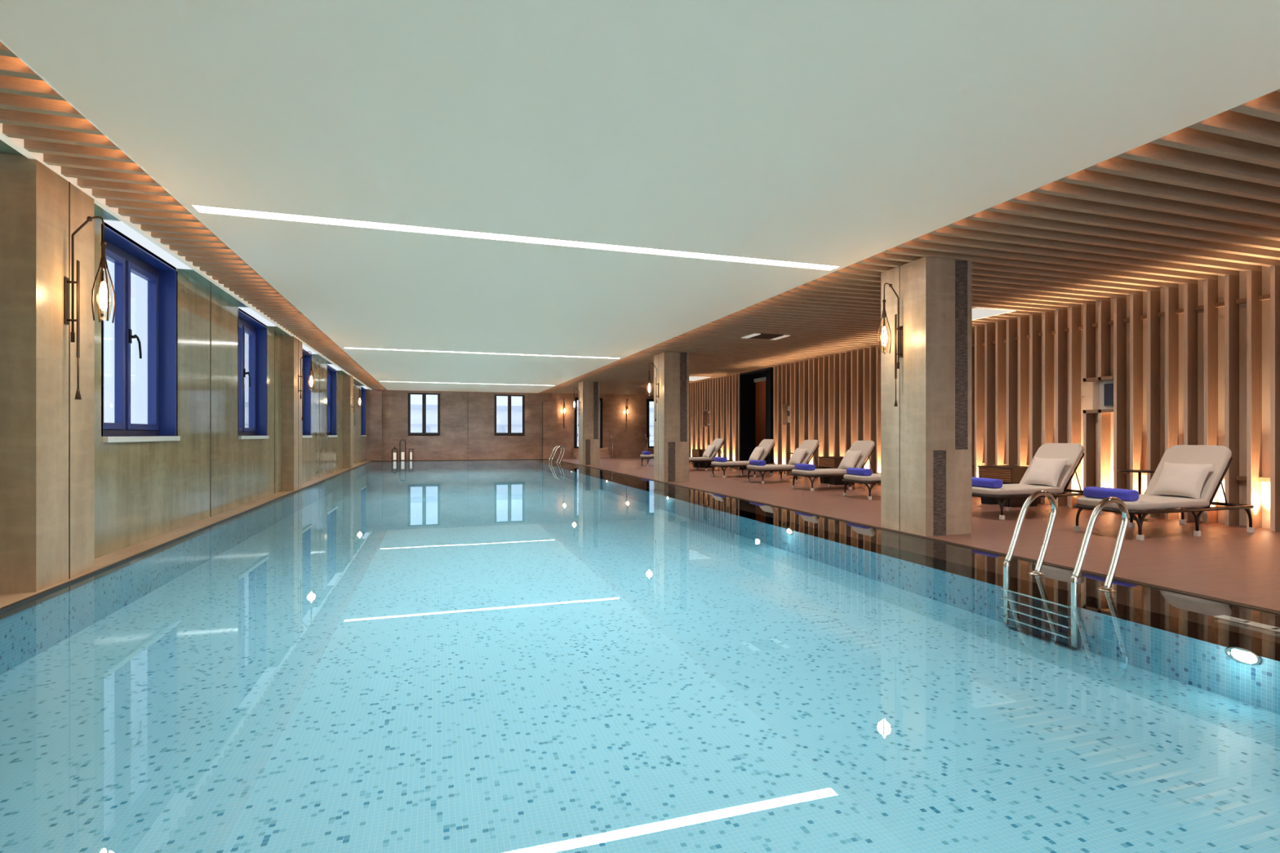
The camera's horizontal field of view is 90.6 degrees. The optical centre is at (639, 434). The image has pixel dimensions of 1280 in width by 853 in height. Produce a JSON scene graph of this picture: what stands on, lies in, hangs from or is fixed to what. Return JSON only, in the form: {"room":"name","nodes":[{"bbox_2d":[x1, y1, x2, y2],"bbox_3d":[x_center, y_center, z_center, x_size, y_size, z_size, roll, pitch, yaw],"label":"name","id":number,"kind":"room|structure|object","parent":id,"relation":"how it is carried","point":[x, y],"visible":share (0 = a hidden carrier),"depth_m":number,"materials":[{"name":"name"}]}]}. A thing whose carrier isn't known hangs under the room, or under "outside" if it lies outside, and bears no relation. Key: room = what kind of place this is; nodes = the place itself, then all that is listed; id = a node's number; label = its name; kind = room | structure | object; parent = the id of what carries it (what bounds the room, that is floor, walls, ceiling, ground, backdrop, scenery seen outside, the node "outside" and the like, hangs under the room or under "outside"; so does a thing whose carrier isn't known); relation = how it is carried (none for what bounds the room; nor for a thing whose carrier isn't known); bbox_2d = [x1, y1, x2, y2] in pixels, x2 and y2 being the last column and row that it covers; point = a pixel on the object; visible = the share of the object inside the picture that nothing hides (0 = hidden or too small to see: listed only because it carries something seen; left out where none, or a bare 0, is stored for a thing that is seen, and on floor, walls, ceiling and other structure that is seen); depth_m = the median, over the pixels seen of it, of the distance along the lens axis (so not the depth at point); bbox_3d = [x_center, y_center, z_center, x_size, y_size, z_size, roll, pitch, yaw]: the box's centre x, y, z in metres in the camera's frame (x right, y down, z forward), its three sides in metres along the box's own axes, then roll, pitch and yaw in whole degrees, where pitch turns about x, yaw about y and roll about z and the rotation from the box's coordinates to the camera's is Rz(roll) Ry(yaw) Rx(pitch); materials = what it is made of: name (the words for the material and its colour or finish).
{"room":"indoor swimming pool","nodes":[
{"label":"indoor swimming pool","id":0,"kind":"room"},
{"bbox_2d":[94,215,366,559],"bbox_3d":[-6.641,-0.605,10.982,0.220,3.410,33.770,0,0,-18],"label":"wall","id":1,"kind":"structure","parent":0,"point":[144,491],"depth_m":8.01,"materials":[{"name":"stone"}]},
{"bbox_2d":[0,153,94,594],"bbox_3d":[-4.405,-0.417,4.727,0.218,3.016,0.781,0,0,-18],"label":"pier","id":2,"kind":"object","parent":1,"relation":"attached to","point":[47,434],"visible":0.96,"depth_m":4.46,"materials":[{"name":"stone"}]},
{"bbox_2d":[63,216,115,399],"bbox_3d":[-4.158,-0.960,4.777,0.290,1.392,0.110,0,0,-18],"label":"wall lamp","id":3,"kind":"object","parent":2,"relation":"attached to","point":[103,296],"visible":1,"depth_m":4.75,"materials":[{"name":"brown metal"}]},
{"bbox_2d":[101,219,191,442],"bbox_3d":[-5.137,-0.927,6.479,0.444,1.998,1.749,0,0,-18],"label":"window","id":4,"kind":"structure","parent":1,"relation":"in","point":[127,257],"depth_m":6.87,"materials":[{"name":"blue paint"}]},
{"bbox_2d":[0,139,364,386],"bbox_3d":[-6.442,-1.943,11.045,0.198,0.031,33.770,0,0,-18],"label":"soffit","id":5,"kind":"structure","parent":1,"relation":"attached to","point":[5,148],"depth_m":7.86,"materials":[{"name":"white paint"}]},
{"bbox_2d":[0,460,371,608],"bbox_3d":[-6.726,1.162,10.954,0.922,0.141,33.770,0,0,-18],"label":"ledge","id":6,"kind":"object","parent":1,"relation":"attached to","point":[7,599],"visible":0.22,"depth_m":6.66,"materials":[{"name":"stone"}]},
{"bbox_2d":[210,289,211,516],"bbox_3d":[-5.694,-0.417,8.397,0.004,3.016,0.022,0,0,-18],"label":"joint","id":7,"kind":"object","parent":1,"relation":"attached to","point":[211,290],"visible":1,"depth_m":8.40,"materials":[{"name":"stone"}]},
{"bbox_2d":[237,306,276,439],"bbox_3d":[-6.380,-0.927,10.355,0.444,1.998,1.727,0,0,-18],"label":"window","id":8,"kind":"structure","parent":1,"relation":"in","point":[257,332],"depth_m":10.98,"materials":[{"name":"blue paint"}]},
{"bbox_2d":[274,330,275,493],"bbox_3d":[-6.756,-0.417,11.707,0.004,3.016,0.022,0,0,-18],"label":"joint","id":9,"kind":"object","parent":1,"relation":"attached to","point":[274,331],"visible":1,"depth_m":11.70,"materials":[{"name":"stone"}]},
{"bbox_2d":[281,334,302,491],"bbox_3d":[-6.943,-0.417,12.640,0.218,3.016,0.814,0,0,-18],"label":"pier","id":10,"kind":"object","parent":1,"relation":"attached to","point":[291,347],"visible":1,"depth_m":12.28,"materials":[{"name":"stone"}]},
{"bbox_2d":[297,351,315,420],"bbox_3d":[-6.705,-0.982,12.717,0.290,1.392,0.110,0,0,-18],"label":"wall lamp","id":11,"kind":"object","parent":10,"relation":"attached to","point":[311,362],"visible":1,"depth_m":12.69,"materials":[{"name":"brown metal"}]},
{"bbox_2d":[302,344,317,437],"bbox_3d":[-7.628,-0.927,14.246,0.444,1.998,1.716,0,0,-18],"label":"window","id":12,"kind":"structure","parent":1,"relation":"in","point":[306,423],"depth_m":15.00,"materials":[{"name":"blue paint"}]},
{"bbox_2d":[319,359,319,477],"bbox_3d":[-8.187,-0.417,16.169,0.004,3.016,0.022,0,0,-18],"label":"joint","id":13,"kind":"object","parent":1,"relation":"attached to","point":[319,359],"visible":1,"depth_m":16.17,"materials":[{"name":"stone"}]},
{"bbox_2d":[326,364,341,437],"bbox_3d":[-8.856,-0.927,18.074,0.444,1.998,1.727,0,0,-18],"label":"window","id":14,"kind":"structure","parent":1,"relation":"in","point":[331,374],"depth_m":18.83,"materials":[{"name":"blue paint"}]},
{"bbox_2d":[342,374,353,468],"bbox_3d":[-9.511,-0.417,20.648,0.218,3.016,0.737,0,0,-18],"label":"pier","id":15,"kind":"object","parent":1,"relation":"attached to","point":[348,380],"visible":1,"depth_m":20.31,"materials":[{"name":"stone"}]},
{"bbox_2d":[351,382,361,425],"bbox_3d":[-9.268,-0.993,20.709,0.290,1.392,0.110,0,0,-18],"label":"wall lamp","id":16,"kind":"object","parent":15,"relation":"attached to","point":[360,400],"visible":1,"depth_m":20.70,"materials":[{"name":"brown metal"}]},
{"bbox_2d":[360,386,369,436],"bbox_3d":[-11.340,-0.927,25.820,0.444,1.998,1.716,0,0,-18],"label":"window","id":17,"kind":"structure","parent":1,"relation":"in","point":[362,390],"depth_m":26.57,"materials":[{"name":"blue paint"}]},
{"bbox_2d":[371,457,549,461],"bbox_3d":[-7.681,1.162,27.872,7.592,0.141,1.188,0,0,-18],"label":"ledge","id":18,"kind":"object","parent":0,"point":[527,458],"visible":0.29,"depth_m":28.20,"materials":[{"name":"stone"}]},
{"bbox_2d":[399,440,405,460],"bbox_3d":[-10.088,0.653,26.915,0.246,0.877,0.246,0,0,-18],"label":"lantern","id":19,"kind":"object","parent":18,"relation":"on","point":[401,440],"visible":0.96,"depth_m":26.83,"materials":[{"name":"brown metal"}]},
{"bbox_2d":[382,389,653,460],"bbox_3d":[-4.513,-0.550,29.558,16.060,3.520,0.308,0,0,-18],"label":"wall","id":20,"kind":"structure","parent":0,"point":[466,418],"depth_m":28.66,"materials":[{"name":"stone"}]},
{"bbox_2d":[0,123,372,390],"bbox_3d":[-6.350,-2.011,11.075,0.050,0.202,33.770,0,0,-18],"label":"trim","id":21,"kind":"structure","parent":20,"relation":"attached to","point":[17,144],"depth_m":5.78,"materials":[{"name":"paint"}]},
{"bbox_2d":[0,39,387,390],"bbox_3d":[-5.745,-1.964,11.269,0.011,0.077,33.770,0,0,-18],"label":"trim","id":22,"kind":"structure","parent":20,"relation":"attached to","point":[1,41],"depth_m":4.29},
{"bbox_2d":[366,389,382,460],"bbox_3d":[-11.363,-0.417,27.072,0.616,3.016,0.242,0,0,-18],"label":"pier","id":23,"kind":"object","parent":20,"relation":"attached to","point":[374,397],"visible":0.95,"depth_m":26.96,"materials":[{"name":"stone"}]},
{"bbox_2d":[408,392,439,435],"bbox_3d":[-9.500,-0.888,27.855,1.342,1.876,0.110,0,0,-18],"label":"window","id":24,"kind":"structure","parent":20,"relation":"in","point":[424,433],"depth_m":27.82,"materials":[{"name":"glass"}]},
{"bbox_2d":[493,394,524,435],"bbox_3d":[-5.975,-0.888,28.985,1.375,1.876,0.110,0,0,-18],"label":"window","id":25,"kind":"structure","parent":20,"relation":"in","point":[508,433],"depth_m":28.95,"materials":[{"name":"glass"}]},
{"bbox_2d":[542,401,542,457],"bbox_3d":[-4.532,-0.213,29.373,0.013,2.609,0.033,0,0,-18],"label":"joint","id":26,"kind":"object","parent":20,"relation":"attached to","point":[542,402],"visible":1,"depth_m":29.36,"materials":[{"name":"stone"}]},
{"bbox_2d":[542,401,557,457],"bbox_3d":[-4.180,-0.213,29.422,0.682,2.609,0.154,0,0,-18],"label":"pier","id":27,"kind":"object","parent":20,"relation":"attached to","point":[549,408],"visible":0.95,"depth_m":29.34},
{"bbox_2d":[563,398,565,427],"bbox_3d":[-3.542,-1.015,29.556,0.110,1.392,0.290,0,0,-18],"label":"wall lamp","id":28,"kind":"object","parent":20,"relation":"attached to","point":[564,409],"visible":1,"depth_m":29.52,"materials":[{"name":"brown metal"}]},
{"bbox_2d":[573,397,602,448],"bbox_3d":[-2.462,-0.550,30.043,1.342,2.376,0.242,0,0,-18],"label":"door","id":29,"kind":"structure","parent":20,"relation":"in","point":[575,434],"depth_m":29.83,"materials":[{"name":"black paint"}]},
{"bbox_2d":[626,399,629,427],"bbox_3d":[-0.619,-1.015,30.493,0.110,1.392,0.290,0,0,-18],"label":"wall lamp","id":30,"kind":"object","parent":20,"relation":"attached to","point":[627,406],"visible":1,"depth_m":30.44,"materials":[{"name":"brown metal"}]},
{"bbox_2d":[646,399,653,448],"bbox_3d":[0.964,-0.550,31.141,1.364,2.376,0.242,0,0,-18],"label":"window","id":31,"kind":"structure","parent":20,"relation":"in","point":[647,400],"depth_m":30.84,"materials":[{"name":"black paint"}]},
{"bbox_2d":[0,0,1279,395],"bbox_3d":[0.900,-2.018,13.400,15.180,0.187,33.770,0,0,-18],"label":"ceiling","id":32,"kind":"structure","parent":0,"point":[842,133],"depth_m":4.39,"materials":[{"name":"paint"}]},
{"bbox_2d":[381,381,554,386],"bbox_3d":[-6.368,-1.942,23.834,6.347,0.033,0.187,0,0,-18],"label":"ceiling light strip","id":33,"kind":"object","parent":32,"relation":"attached to","point":[381,381],"visible":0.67,"depth_m":23.78,"materials":[{"name":"white paint"}]},
{"bbox_2d":[345,347,618,359],"bbox_3d":[-3.539,-1.942,15.014,6.347,0.033,0.187,0,0,-18],"label":"ceiling light strip","id":34,"kind":"object","parent":32,"relation":"attached to","point":[345,348],"visible":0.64,"depth_m":15.01,"materials":[{"name":"white paint"}]},
{"bbox_2d":[193,204,839,270],"bbox_3d":[-0.764,-1.942,6.363,6.347,0.033,0.187,0,0,-18],"label":"ceiling light strip","id":35,"kind":"object","parent":32,"relation":"attached to","point":[202,209],"visible":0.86,"depth_m":6.18,"materials":[{"name":"white paint"}]},
{"bbox_2d":[688,376,709,381],"bbox_3d":[1.682,-1.918,21.679,0.935,0.013,1.540,0,0,-18],"label":"ceiling panel","id":36,"kind":"object","parent":32,"relation":"attached to","point":[691,378],"visible":0.51,"depth_m":21.53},
{"bbox_2d":[741,333,790,339],"bbox_3d":[2.458,-1.918,12.398,0.770,0.013,0.550,0,0,-18],"label":"ceiling vent","id":37,"kind":"object","parent":32,"relation":"in","point":[770,336],"visible":1,"depth_m":12.35,"materials":[{"name":"brown metal"}]},
{"bbox_2d":[750,333,784,339],"bbox_3d":[2.458,-1.919,12.398,0.506,0.011,0.550,0,0,-18],"label":"grille","id":38,"kind":"object","parent":37,"relation":"attached to","point":[770,336],"depth_m":12.37,"materials":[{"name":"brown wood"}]},
{"bbox_2d":[971,306,1016,320],"bbox_3d":[5.299,-1.918,10.132,0.770,0.013,0.990,0,0,-18],"label":"ceiling panel","id":39,"kind":"object","parent":32,"relation":"attached to","point":[977,313],"visible":0.49,"depth_m":9.90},
{"bbox_2d":[0,458,1279,852],"bbox_3d":[-2.538,1.290,11.835,7.592,0.411,32.890,0,0,-18],"label":"swimming pool","id":40,"kind":"object","parent":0,"point":[523,655],"visible":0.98,"depth_m":3.67,"materials":[{"name":"liquid"}]},
{"bbox_2d":[548,445,564,462],"bbox_3d":[-3.275,0.959,24.768,0.575,1.031,0.664,0,0,-18],"label":"pool ladder","id":41,"kind":"object","parent":40,"relation":"attached to","point":[557,446],"visible":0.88,"depth_m":24.94,"materials":[{"name":"metal"}]},
{"bbox_2d":[785,528,793,534],"bbox_3d":[1.899,1.232,8.060,0.018,0.086,0.165,0,0,-18],"label":"underwater light","id":42,"kind":"object","parent":40,"relation":"attached to","point":[788,531],"visible":1,"depth_m":8.04,"materials":[{"name":"metal"}]},
{"bbox_2d":[1000,490,1128,648],"bbox_3d":[3.151,0.959,4.730,0.575,1.031,0.664,0,0,-18],"label":"pool ladder","id":43,"kind":"object","parent":40,"relation":"attached to","point":[1073,615],"visible":1,"depth_m":4.57,"materials":[{"name":"metal"}]},
{"bbox_2d":[1224,646,1262,665],"bbox_3d":[3.354,1.232,3.525,0.018,0.086,0.165,0,0,-18],"label":"underwater light","id":44,"kind":"object","parent":40,"relation":"attached to","point":[1242,655],"visible":1,"depth_m":3.52,"materials":[{"name":"metal"}]},
{"bbox_2d":[1213,614,1279,632],"bbox_3d":[3.681,1.109,3.445,0.094,0.005,0.902,0,0,-18],"label":"depth marker","id":45,"kind":"object","parent":40,"relation":"on","point":[1224,617],"visible":1,"depth_m":3.72,"materials":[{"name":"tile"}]},
{"bbox_2d":[755,380,765,461],"bbox_3d":[4.245,-0.550,20.711,1.485,3.300,6.050,0,0,-18],"label":"wall","id":46,"kind":"structure","parent":0,"point":[760,386],"depth_m":22.61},
{"bbox_2d":[551,457,1279,610],"bbox_3d":[4.571,1.166,14.635,7.656,0.132,33.880,0,0,-18],"label":"floor","id":47,"kind":"structure","parent":0,"point":[1228,562],"depth_m":6.88,"materials":[{"name":"tile"}]},
{"bbox_2d":[578,381,599,465],"bbox_3d":[-1.880,-0.412,23.344,0.629,3.025,0.726,0,0,-18],"label":"stone pillar","id":48,"kind":"structure","parent":47,"relation":"on","point":[589,392],"depth_m":23.01,"materials":[{"name":"stone"}]},
{"bbox_2d":[572,387,580,426],"bbox_3d":[-2.321,-1.015,23.214,0.290,1.392,0.110,0,0,-18],"label":"wall lamp","id":49,"kind":"object","parent":48,"relation":"attached to","point":[574,402],"visible":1,"depth_m":23.21,"materials":[{"name":"brown metal"}]},
{"bbox_2d":[572,448,609,458],"bbox_3d":[-2.299,0.869,29.643,1.628,0.462,0.878,0,0,-18],"label":"entrance steps","id":50,"kind":"structure","parent":47,"relation":"on","point":[604,454],"depth_m":29.47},
{"bbox_2d":[639,454,692,466],"bbox_3d":[0.967,0.611,22.559,1.907,0.978,0.730,0,0,-18],"label":"sun lounger","id":51,"kind":"object","parent":47,"relation":"on","point":[642,456],"visible":0.27,"depth_m":22.03,"materials":[{"name":"fabric"}]},
{"bbox_2d":[640,454,653,457],"bbox_3d":[0.647,0.752,22.456,1.199,0.089,0.660,0,0,-18],"label":"seat cushion","id":52,"kind":"object","parent":51,"relation":"on","point":[641,455],"depth_m":22.04,"materials":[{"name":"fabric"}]},
{"bbox_2d":[644,447,653,454],"bbox_3d":[1.095,0.869,30.732,1.584,0.462,0.878,0,0,-18],"label":"entrance steps","id":53,"kind":"structure","parent":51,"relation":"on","point":[650,449],"depth_m":30.60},
{"bbox_2d":[653,351,688,481],"bbox_3d":[0.747,-0.412,15.153,0.629,3.025,0.726,0,0,-18],"label":"stone pillar","id":54,"kind":"structure","parent":47,"relation":"on","point":[671,426],"depth_m":14.82,"materials":[{"name":"stone"}]},
{"bbox_2d":[646,362,658,421],"bbox_3d":[0.307,-1.015,15.023,0.290,1.392,0.110,0,0,-18],"label":"wall lamp","id":55,"kind":"object","parent":54,"relation":"attached to","point":[649,377],"visible":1,"depth_m":15.03,"materials":[{"name":"brown metal"}]},
{"bbox_2d":[691,448,712,467],"bbox_3d":[2.128,0.799,21.279,0.572,0.603,0.638,0,0,-18],"label":"side table","id":56,"kind":"object","parent":47,"relation":"on","point":[695,452],"visible":0.52,"depth_m":21.03,"materials":[{"name":"brown wood"}]},
{"bbox_2d":[688,438,733,471],"bbox_3d":[1.891,0.611,19.678,1.907,0.978,0.730,0,0,-18],"label":"sun lounger","id":57,"kind":"object","parent":47,"relation":"on","point":[718,442],"visible":0.5,"depth_m":19.51,"materials":[{"name":"fabric"}]},
{"bbox_2d":[688,457,712,461],"bbox_3d":[1.571,0.752,19.576,1.199,0.089,0.660,0,0,-18],"label":"seat cushion","id":58,"kind":"object","parent":57,"relation":"on","point":[691,459],"depth_m":19.36,"materials":[{"name":"fabric"}]},
{"bbox_2d":[702,444,715,457],"bbox_3d":[2.145,0.511,19.695,0.270,0.392,0.517,0,0,-17],"label":"pillow","id":59,"kind":"object","parent":57,"relation":"on","point":[708,451],"visible":1,"depth_m":19.54,"materials":[{"name":"fabric"}]},
{"bbox_2d":[708,438,724,458],"bbox_3d":[2.306,0.444,19.812,0.492,0.645,0.660,0,0,-18],"label":"cushion","id":60,"kind":"object","parent":57,"relation":"on","point":[718,442],"depth_m":19.56,"materials":[{"name":"fabric"}]},
{"bbox_2d":[710,439,786,477],"bbox_3d":[2.838,0.611,16.725,1.907,0.978,0.730,0,0,-18],"label":"sun lounger","id":61,"kind":"object","parent":47,"relation":"on","point":[768,444],"visible":0.62,"depth_m":16.56,"materials":[{"name":"fabric"}]},
{"bbox_2d":[713,457,727,462],"bbox_3d":[2.086,0.647,16.475,0.191,0.123,0.495,0,0,-18],"label":"rolled towel","id":62,"kind":"object","parent":61,"relation":"on","point":[715,459],"visible":0.99,"depth_m":16.27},
{"bbox_2d":[711,461,749,466],"bbox_3d":[2.518,0.752,16.622,1.199,0.089,0.660,0,0,-18],"label":"seat cushion","id":63,"kind":"object","parent":61,"relation":"on","point":[713,463],"depth_m":16.29,"materials":[{"name":"fabric"}]},
{"bbox_2d":[748,446,764,461],"bbox_3d":[3.088,0.511,16.756,0.270,0.392,0.517,0,0,-15],"label":"pillow","id":64,"kind":"object","parent":61,"relation":"on","point":[757,453],"visible":0.86,"depth_m":16.60,"materials":[{"name":"fabric"}]},
{"bbox_2d":[757,439,774,460],"bbox_3d":[3.253,0.444,16.858,0.492,0.645,0.660,0,0,-18],"label":"cushion","id":65,"kind":"object","parent":61,"relation":"on","point":[768,444],"depth_m":16.63,"materials":[{"name":"fabric"}]},
{"bbox_2d":[746,440,818,484],"bbox_3d":[3.453,0.611,14.808,1.907,0.978,0.730,0,0,-18],"label":"sun lounger","id":66,"kind":"object","parent":47,"relation":"on","point":[811,445],"visible":0.69,"depth_m":14.62,"materials":[{"name":"fabric"}]},
{"bbox_2d":[749,459,765,466],"bbox_3d":[2.702,0.647,14.555,0.191,0.123,0.495,0,0,-18],"label":"rolled towel","id":67,"kind":"object","parent":66,"relation":"on","point":[753,462],"visible":1,"depth_m":14.38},
{"bbox_2d":[746,464,795,470],"bbox_3d":[3.133,0.752,14.705,1.199,0.089,0.660,0,0,-18],"label":"seat cushion","id":68,"kind":"object","parent":66,"relation":"on","point":[767,467],"depth_m":14.41,"materials":[{"name":"fabric"}]},
{"bbox_2d":[787,448,808,464],"bbox_3d":[3.701,0.511,14.842,0.270,0.392,0.517,0,0,-15],"label":"pillow","id":69,"kind":"object","parent":66,"relation":"on","point":[798,455],"visible":0.93,"depth_m":14.71,"materials":[{"name":"fabric"}]},
{"bbox_2d":[789,440,818,464],"bbox_3d":[3.868,0.444,14.941,0.492,0.645,0.660,0,0,-18],"label":"cushion","id":70,"kind":"object","parent":66,"relation":"on","point":[811,445],"depth_m":14.72,"materials":[{"name":"fabric"}]},
{"bbox_2d":[790,440,880,491],"bbox_3d":[4.054,0.611,12.933,1.907,0.978,0.730,0,0,-18],"label":"sun lounger","id":71,"kind":"object","parent":47,"relation":"on","point":[866,446],"visible":0.62,"depth_m":12.75,"materials":[{"name":"fabric"}]},
{"bbox_2d":[794,463,815,470],"bbox_3d":[3.301,0.647,12.686,0.191,0.123,0.495,0,0,-18],"label":"rolled towel","id":72,"kind":"object","parent":71,"relation":"on","point":[797,466],"visible":0.99,"depth_m":12.53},
{"bbox_2d":[791,468,847,475],"bbox_3d":[3.735,0.752,12.831,1.199,0.089,0.660,0,0,-18],"label":"seat cushion","id":73,"kind":"object","parent":71,"relation":"on","point":[817,471],"depth_m":12.53,"materials":[{"name":"fabric"}]},
{"bbox_2d":[838,449,862,468],"bbox_3d":[4.305,0.511,12.961,0.270,0.392,0.517,0,0,-15],"label":"pillow","id":74,"kind":"object","parent":71,"relation":"on","point":[851,458],"visible":0.94,"depth_m":12.84,"materials":[{"name":"fabric"}]},
{"bbox_2d":[837,440,875,469],"bbox_3d":[4.469,0.444,13.066,0.492,0.645,0.660,0,0,-18],"label":"cushion","id":75,"kind":"object","parent":71,"relation":"on","point":[867,446],"depth_m":12.85,"materials":[{"name":"fabric"}]},
{"bbox_2d":[817,456,854,484],"bbox_3d":[4.412,0.799,14.157,0.572,0.603,0.638,0,0,-18],"label":"side table","id":76,"kind":"object","parent":47,"relation":"on","point":[824,462],"visible":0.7,"depth_m":13.94,"materials":[{"name":"brown wood"}]},
{"bbox_2d":[841,473,880,499],"bbox_3d":[4.581,0.611,11.289,1.907,0.978,0.730,0,0,-18],"label":"sun lounger","id":77,"kind":"object","parent":47,"relation":"on","point":[874,478],"visible":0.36,"depth_m":10.79,"materials":[{"name":"fabric"}]},
{"bbox_2d":[846,467,871,475],"bbox_3d":[3.825,0.647,11.054,0.191,0.123,0.495,0,0,-18],"label":"rolled towel","id":78,"kind":"object","parent":77,"relation":"on","point":[853,471],"visible":1,"depth_m":10.92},
{"bbox_2d":[843,473,880,481],"bbox_3d":[4.262,0.752,11.186,1.199,0.089,0.660,0,0,-18],"label":"seat cushion","id":79,"kind":"object","parent":77,"relation":"on","point":[874,477],"depth_m":10.85,"materials":[{"name":"fabric"}]},
{"bbox_2d":[880,256,971,536],"bbox_3d":[3.274,-0.412,7.276,0.629,3.025,0.726,0,0,-18],"label":"stone pillar","id":80,"kind":"structure","parent":47,"relation":"on","point":[926,439],"depth_m":6.98,"materials":[{"name":"stone"}]},
{"bbox_2d":[876,282,902,406],"bbox_3d":[2.833,-1.015,7.147,0.290,1.392,0.110,0,0,-18],"label":"wall lamp","id":81,"kind":"object","parent":80,"relation":"attached to","point":[898,330],"visible":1,"depth_m":7.16,"materials":[{"name":"brown metal"}]},
{"bbox_2d":[977,465,1037,507],"bbox_3d":[5.773,0.799,9.915,0.572,0.603,0.638,0,0,-18],"label":"side table","id":82,"kind":"object","parent":47,"relation":"on","point":[1008,474],"visible":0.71,"depth_m":9.68,"materials":[{"name":"brown wood"}]},
{"bbox_2d":[971,443,1103,519],"bbox_3d":[5.384,0.611,8.785,1.907,0.978,0.730,0,0,-18],"label":"sun lounger","id":83,"kind":"object","parent":47,"relation":"on","point":[1073,451],"visible":0.64,"depth_m":8.60,"materials":[{"name":"fabric"}]},
{"bbox_2d":[971,476,1002,488],"bbox_3d":[4.629,0.647,8.547,0.191,0.123,0.495,0,0,-18],"label":"rolled towel","id":84,"kind":"object","parent":83,"relation":"on","point":[975,482],"visible":0.79,"depth_m":8.39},
{"bbox_2d":[971,484,1063,495],"bbox_3d":[5.065,0.752,8.683,1.199,0.089,0.660,0,0,-18],"label":"seat cushion","id":85,"kind":"object","parent":83,"relation":"on","point":[1006,489],"depth_m":8.44,"materials":[{"name":"fabric"}]},
{"bbox_2d":[1022,457,1069,487],"bbox_3d":[5.638,0.511,8.804,0.270,0.392,0.517,0,0,-19],"label":"pillow","id":86,"kind":"object","parent":83,"relation":"on","point":[1043,471],"visible":1,"depth_m":8.72,"materials":[{"name":"fabric"}]},
{"bbox_2d":[1018,443,1084,488],"bbox_3d":[5.799,0.444,8.918,0.492,0.645,0.660,0,0,-18],"label":"cushion","id":87,"kind":"object","parent":83,"relation":"on","point":[1073,451],"depth_m":8.76,"materials":[{"name":"fabric"}]},
{"bbox_2d":[1117,469,1155,521],"bbox_3d":[6.473,0.782,8.199,0.462,0.636,0.462,0,0,-18],"label":"pedestal table","id":88,"kind":"object","parent":47,"relation":"on","point":[1139,471],"visible":0.7,"depth_m":8.19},
{"bbox_2d":[1073,444,1254,540],"bbox_3d":[5.902,0.611,7.172,1.907,0.978,0.730,0,0,-18],"label":"sun lounger","id":89,"kind":"object","parent":47,"relation":"on","point":[1219,455],"visible":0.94,"depth_m":7.03,"materials":[{"name":"fabric"}]},
{"bbox_2d":[1083,486,1138,501],"bbox_3d":[5.149,0.647,6.927,0.191,0.123,0.495,0,0,-18],"label":"rolled towel","id":90,"kind":"object","parent":89,"relation":"on","point":[1125,495],"visible":0.97,"depth_m":6.84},
{"bbox_2d":[1076,493,1209,510],"bbox_3d":[5.582,0.752,7.069,1.199,0.089,0.660,0,0,-18],"label":"seat cushion","id":91,"kind":"object","parent":89,"relation":"on","point":[1145,501],"depth_m":6.86,"materials":[{"name":"fabric"}]},
{"bbox_2d":[1149,461,1213,499],"bbox_3d":[6.153,0.511,7.198,0.270,0.392,0.517,0,0,-18],"label":"pillow","id":92,"kind":"object","parent":89,"relation":"on","point":[1188,480],"visible":1,"depth_m":7.12,"materials":[{"name":"fabric"}]},
{"bbox_2d":[1143,444,1231,502],"bbox_3d":[6.317,0.444,7.305,0.492,0.645,0.660,0,0,-18],"label":"cushion","id":93,"kind":"object","parent":89,"relation":"on","point":[1219,455],"depth_m":7.19,"materials":[{"name":"fabric"}]},
{"bbox_2d":[688,265,1279,531],"bbox_3d":[5.774,-0.594,12.191,0.301,3.432,28.490,0,0,-18],"label":"wall","id":94,"kind":"structure","parent":0,"point":[1189,363],"depth_m":9.11,"materials":[{"name":"brown wood"}]},
{"bbox_2d":[702,409,709,426],"bbox_3d":[2.408,-0.578,22.490,0.180,0.594,0.440,0,0,-18],"label":"wall niche","id":95,"kind":"object","parent":94,"relation":"attached to","point":[708,411],"visible":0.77,"depth_m":22.43,"materials":[{"name":"brown wood"}]},
{"bbox_2d":[739,367,773,473],"bbox_3d":[3.686,-0.412,19.070,0.539,3.025,1.903,0,0,-18],"label":"door","id":96,"kind":"structure","parent":94,"relation":"in","point":[748,380],"depth_m":19.90,"materials":[{"name":"black paint"}]},
{"bbox_2d":[782,404,790,424],"bbox_3d":[4.054,-0.561,17.357,0.180,0.561,0.220,0,0,-18],"label":"wall niche","id":97,"kind":"object","parent":94,"relation":"attached to","point":[788,405],"visible":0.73,"depth_m":17.32,"materials":[{"name":"brown wood"}]},
{"bbox_2d":[1082,375,1113,413],"bbox_3d":[6.684,-0.572,9.156,0.180,0.517,0.440,0,0,-18],"label":"wall niche","id":98,"kind":"object","parent":94,"relation":"attached to","point":[1106,384],"visible":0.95,"depth_m":9.10,"materials":[{"name":"brown wood"}]},
{"bbox_2d":[1082,375,1113,382],"bbox_3d":[6.684,-0.806,9.156,0.180,0.050,0.440,0,0,-18],"label":"niche shelf","id":99,"kind":"object","parent":98,"relation":"attached to","point":[1104,379],"depth_m":9.13,"materials":[{"name":"brown wood"}]},
{"bbox_2d":[1082,408,1113,413],"bbox_3d":[6.684,-0.338,9.156,0.180,0.050,0.440,0,0,-18],"label":"niche shelf","id":100,"kind":"object","parent":98,"relation":"attached to","point":[1102,411],"depth_m":9.10,"materials":[{"name":"brown wood"}]},
{"label":"outside","id":101,"kind":"structure","parent":0,"visible":0},
{"bbox_2d":[244,402,653,446],"bbox_3d":[-9.332,2.970,38.103,25.300,9.460,2.475,0,0,-18],"label":"neighbouring building","id":102,"kind":"structure","parent":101,"point":[415,410],"depth_m":38.45,"materials":[{"name":"white"}]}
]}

